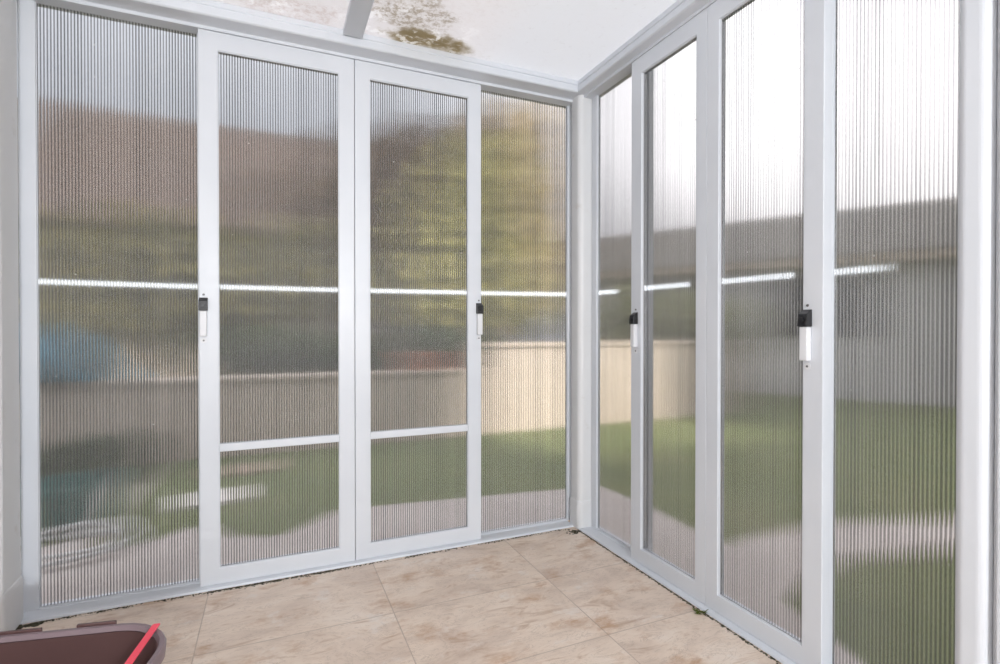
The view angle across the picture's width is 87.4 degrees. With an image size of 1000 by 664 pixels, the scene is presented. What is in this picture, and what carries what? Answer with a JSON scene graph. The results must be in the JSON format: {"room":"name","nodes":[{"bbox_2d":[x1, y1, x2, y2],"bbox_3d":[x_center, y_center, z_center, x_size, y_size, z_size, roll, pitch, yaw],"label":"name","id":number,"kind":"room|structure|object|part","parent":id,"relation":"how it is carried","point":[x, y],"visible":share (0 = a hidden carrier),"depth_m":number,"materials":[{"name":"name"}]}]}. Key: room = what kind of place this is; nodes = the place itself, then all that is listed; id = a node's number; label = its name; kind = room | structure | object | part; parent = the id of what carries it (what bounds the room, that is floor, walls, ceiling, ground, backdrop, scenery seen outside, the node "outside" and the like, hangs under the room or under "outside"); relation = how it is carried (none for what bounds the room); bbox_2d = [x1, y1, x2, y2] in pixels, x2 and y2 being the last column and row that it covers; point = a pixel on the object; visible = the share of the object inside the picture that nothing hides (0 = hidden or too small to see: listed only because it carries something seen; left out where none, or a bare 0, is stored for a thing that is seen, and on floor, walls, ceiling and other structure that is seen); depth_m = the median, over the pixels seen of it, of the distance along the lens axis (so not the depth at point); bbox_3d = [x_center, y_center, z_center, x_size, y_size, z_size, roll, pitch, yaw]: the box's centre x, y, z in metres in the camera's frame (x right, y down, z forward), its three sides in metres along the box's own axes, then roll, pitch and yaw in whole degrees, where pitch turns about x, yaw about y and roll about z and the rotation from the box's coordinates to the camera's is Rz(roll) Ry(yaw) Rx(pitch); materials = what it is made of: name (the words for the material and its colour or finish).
{"room":"sunroom","nodes":[
{"label":"sunroom","id":0,"kind":"room"},
{"bbox_2d":[18,520,781,663],"bbox_3d":[0.283,1.110,0.045,2.720,0.050,5.300,0,0,-24],"label":"floor","id":1,"kind":"structure","parent":0,"point":[554,597],"depth_m":1.97,"materials":[{"name":"tile"}]},
{"bbox_2d":[0,0,22,630],"bbox_3d":[-1.817,-0.096,1.826,0.180,2.333,0.180,0,0,-24],"label":"wall","id":2,"kind":"structure","parent":1,"relation":"on","point":[11,580],"depth_m":1.85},
{"bbox_2d":[0,620,166,663],"bbox_3d":[-0.993,0.873,0.963,0.602,0.405,0.468,0,0,-12],"label":"tub","id":3,"kind":"object","parent":1,"relation":"on","point":[103,642],"visible":1,"depth_m":1.18,"materials":[{"name":"brown plastic"}]},
{"bbox_2d":[15,529,565,629],"bbox_3d":[-0.707,1.063,2.348,2.322,0.006,0.043,0,0,-24],"label":"moss","id":4,"kind":"object","parent":1,"relation":"on","point":[34,624],"visible":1,"depth_m":2.19,"materials":[{"name":"plant"}]},
{"bbox_2d":[20,520,573,624],"bbox_3d":[-0.708,1.057,2.430,2.370,0.016,0.116,0,0,-24],"label":"trim","id":5,"kind":"structure","parent":1,"relation":"on","point":[171,592],"depth_m":2.18,"materials":[{"name":"grey metal"}]},
{"bbox_2d":[17,0,199,611],"bbox_3d":[-1.514,-0.107,2.101,0.640,2.330,0.030,0,0,-24],"label":"window","id":6,"kind":"structure","parent":5,"relation":"on","point":[108,205],"depth_m":2.08,"materials":[{"name":"clear plastic"}]},
{"bbox_2d":[198,28,354,586],"bbox_3d":[-0.954,-0.096,2.281,0.624,2.302,0.071,0,0,-24],"label":"door","id":7,"kind":"structure","parent":5,"relation":"on","point":[276,302],"depth_m":2.28,"materials":[{"name":"white metal"}]},
{"bbox_3d":[-0.960,-0.352,2.296,0.483,1.648,0.008,0,0,-24],"label":"pane","id":8,"kind":"part","parent":7,"relation":"part of","materials":[{"name":"clear plastic"}]},
{"bbox_3d":[-0.959,0.485,2.300,0.485,0.034,0.032,0,0,-24],"label":"rail","id":9,"kind":"part","parent":7,"relation":"part of","materials":[{"name":"white metal"}]},
{"bbox_3d":[-0.960,0.745,2.305,0.483,0.494,0.008,0,0,-24],"label":"pane","id":10,"kind":"part","parent":7,"relation":"part of","materials":[{"name":"clear plastic"}]},
{"bbox_2d":[354,60,483,559],"bbox_3d":[-0.380,-0.098,2.531,0.625,2.302,0.071,0,0,-24],"label":"door","id":11,"kind":"structure","parent":5,"relation":"on","point":[419,311],"depth_m":2.53,"materials":[{"name":"white metal"}]},
{"bbox_3d":[-0.390,-0.354,2.545,0.484,1.648,0.008,0,0,-24],"label":"pane","id":12,"kind":"part","parent":11,"relation":"part of","materials":[{"name":"clear plastic"}]},
{"bbox_3d":[-0.390,0.743,2.554,0.484,0.494,0.008,0,0,-24],"label":"pane","id":13,"kind":"part","parent":11,"relation":"part of","materials":[{"name":"clear plastic"}]},
{"bbox_3d":[-0.389,0.483,2.549,0.486,0.034,0.032,0,0,-24],"label":"rail","id":14,"kind":"part","parent":11,"relation":"part of","materials":[{"name":"white metal"}]},
{"bbox_2d":[481,90,571,534],"bbox_3d":[0.130,-0.113,2.817,0.622,2.330,0.030,0,0,-24],"label":"window","id":15,"kind":"structure","parent":5,"relation":"on","point":[526,144],"depth_m":2.82,"materials":[{"name":"clear plastic"}]},
{"bbox_2d":[570,95,591,528],"bbox_3d":[0.453,-0.104,2.868,0.116,2.333,0.116,0,0,-24],"label":"trim","id":16,"kind":"structure","parent":1,"relation":"on","point":[581,211],"depth_m":2.82,"materials":[{"name":"white metal"}]},
{"bbox_2d":[570,497,591,528],"bbox_3d":[0.453,0.985,2.876,0.116,0.155,0.116,0,0,-24],"label":"post","id":17,"kind":"object","parent":16,"relation":"attached to","point":[580,507],"depth_m":2.82,"materials":[{"name":"white metal"}]},
{"bbox_2d":[568,529,780,663],"bbox_3d":[0.724,1.067,2.041,0.110,0.004,1.712,0,0,-24],"label":"moss","id":18,"kind":"object","parent":1,"relation":"on","point":[572,531],"visible":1,"depth_m":2.10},
{"bbox_2d":[579,526,796,663],"bbox_3d":[0.814,1.060,2.060,0.116,0.016,1.770,0,0,-24],"label":"trim","id":19,"kind":"structure","parent":1,"relation":"on","point":[617,548],"depth_m":2.13,"materials":[{"name":"white metal"}]},
{"bbox_2d":[592,72,631,549],"bbox_3d":[0.602,-0.112,2.610,0.030,2.330,0.470,0,0,-24],"label":"window","id":20,"kind":"structure","parent":19,"relation":"on","point":[611,109],"depth_m":2.68,"materials":[{"name":"clear plastic"}]},
{"bbox_2d":[629,8,707,604],"bbox_3d":[0.705,-0.096,2.228,0.071,2.302,0.460,0,0,-24],"label":"door","id":21,"kind":"structure","parent":19,"relation":"on","point":[668,317],"depth_m":2.21,"materials":[{"name":"white metal"}]},
{"bbox_3d":[0.725,-0.091,2.227,0.008,2.168,0.331,0,0,-24],"label":"pane","id":22,"kind":"part","parent":21,"relation":"part of","materials":[{"name":"clear plastic"}]},
{"bbox_2d":[706,0,832,663],"bbox_3d":[0.890,-0.092,1.802,0.071,2.302,0.466,0,0,-24],"label":"door","id":23,"kind":"structure","parent":19,"relation":"on","point":[769,62],"depth_m":1.77,"materials":[{"name":"white metal"}]},
{"bbox_3d":[0.905,-0.088,1.813,0.008,2.168,0.340,0,0,-24],"label":"pane","id":24,"kind":"part","parent":23,"relation":"part of","materials":[{"name":"clear plastic"}]},
{"bbox_2d":[829,0,958,663],"bbox_3d":[1.098,-0.102,1.471,0.030,2.330,0.375,0,0,-24],"label":"window","id":25,"kind":"structure","parent":19,"relation":"on","point":[894,225],"depth_m":1.46,"materials":[{"name":"clear plastic"}]},
{"bbox_3d":[1.098,-0.102,1.471,0.030,2.330,0.375,0,0,-24],"label":"frame","id":26,"kind":"part","parent":25,"relation":"part of","materials":[{"name":"white metal"}]},
{"bbox_2d":[955,0,997,663],"bbox_3d":[1.151,-0.091,1.246,0.104,2.333,0.072,0,0,-24],"label":"trim","id":27,"kind":"structure","parent":19,"relation":"on","point":[978,19],"depth_m":1.22,"materials":[{"name":"white metal"}]},
{"bbox_2d":[692,608,707,614],"bbox_3d":[0.762,1.060,1.990,0.063,0.017,0.052,0,0,-24],"label":"weed","id":28,"kind":"object","parent":1,"relation":"on","point":[696,609],"visible":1,"depth_m":1.99,"materials":[{"name":"green plant"}]},
{"bbox_2d":[993,0,999,663],"bbox_3d":[1.176,-0.091,1.211,0.082,2.333,0.010,0,0,-24],"label":"trim","id":29,"kind":"structure","parent":1,"relation":"on","point":[998,57],"depth_m":1.20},
{"bbox_2d":[996,130,999,663],"bbox_3d":[1.189,-0.091,1.159,0.100,2.333,0.096,0,0,-24],"label":"trim","id":30,"kind":"structure","parent":1,"relation":"on","point":[998,398],"depth_m":1.18,"materials":[{"name":"white metal"}]},
{"bbox_2d":[213,0,676,80],"bbox_3d":[0.280,-1.324,0.019,2.710,0.010,5.290,0,0,-24],"label":"ceiling","id":31,"kind":"structure","parent":0,"point":[568,39],"depth_m":2.27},
{"bbox_2d":[33,0,577,105],"bbox_3d":[-0.743,-1.293,2.367,2.710,0.084,0.168,0,0,-24],"label":"trim","id":32,"kind":"structure","parent":31,"relation":"attached to","point":[188,16],"depth_m":2.29,"materials":[{"name":"white metal"}]},
{"bbox_2d":[343,0,373,38],"bbox_3d":[0.372,-1.302,-0.033,0.083,0.032,5.122,0,0,-24],"label":"trim","id":33,"kind":"structure","parent":31,"relation":"attached to","point":[358,12],"depth_m":2.17,"materials":[{"name":"white metal"}]},
{"bbox_2d":[577,0,716,98],"bbox_3d":[1.463,-1.278,0.535,0.130,0.084,5.289,0,0,-24],"label":"trim","id":34,"kind":"structure","parent":31,"relation":"attached to","point":[617,65],"depth_m":2.35,"materials":[{"name":"white metal"}]},
{"label":"outside","id":35,"kind":"structure","parent":0,"visible":0},
{"bbox_3d":[0.713,1.184,8.469,23.000,0.200,22.000,0,0,-24],"label":"lawn","id":36,"kind":"structure","parent":35,"visible":0},
{"bbox_2d":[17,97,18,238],"bbox_3d":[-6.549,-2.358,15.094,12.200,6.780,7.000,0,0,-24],"label":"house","id":37,"kind":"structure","parent":36,"relation":"on","point":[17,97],"depth_m":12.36,"materials":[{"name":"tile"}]},
{"bbox_2d":[18,214,18,257],"bbox_3d":[-5.758,-0.330,7.179,3.929,2.896,1.669,0,0,-24],"label":"tree","id":38,"kind":"object","parent":36,"relation":"on","point":[18,214],"visible":0.02,"depth_m":6.80,"materials":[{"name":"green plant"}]},
{"bbox_3d":[-4.146,0.813,4.036,8.550,0.810,0.260,0,0,-24],"label":"wall","id":39,"kind":"structure","parent":36,"relation":"on","visible":0},
{"bbox_2d":[19,353,19,383],"bbox_3d":[-3.618,0.152,4.250,1.006,0.487,0.352,0,0,-24],"label":"tarpaulin","id":40,"kind":"object","parent":39,"relation":"on","point":[19,353],"visible":0.02,"depth_m":4.04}
]}

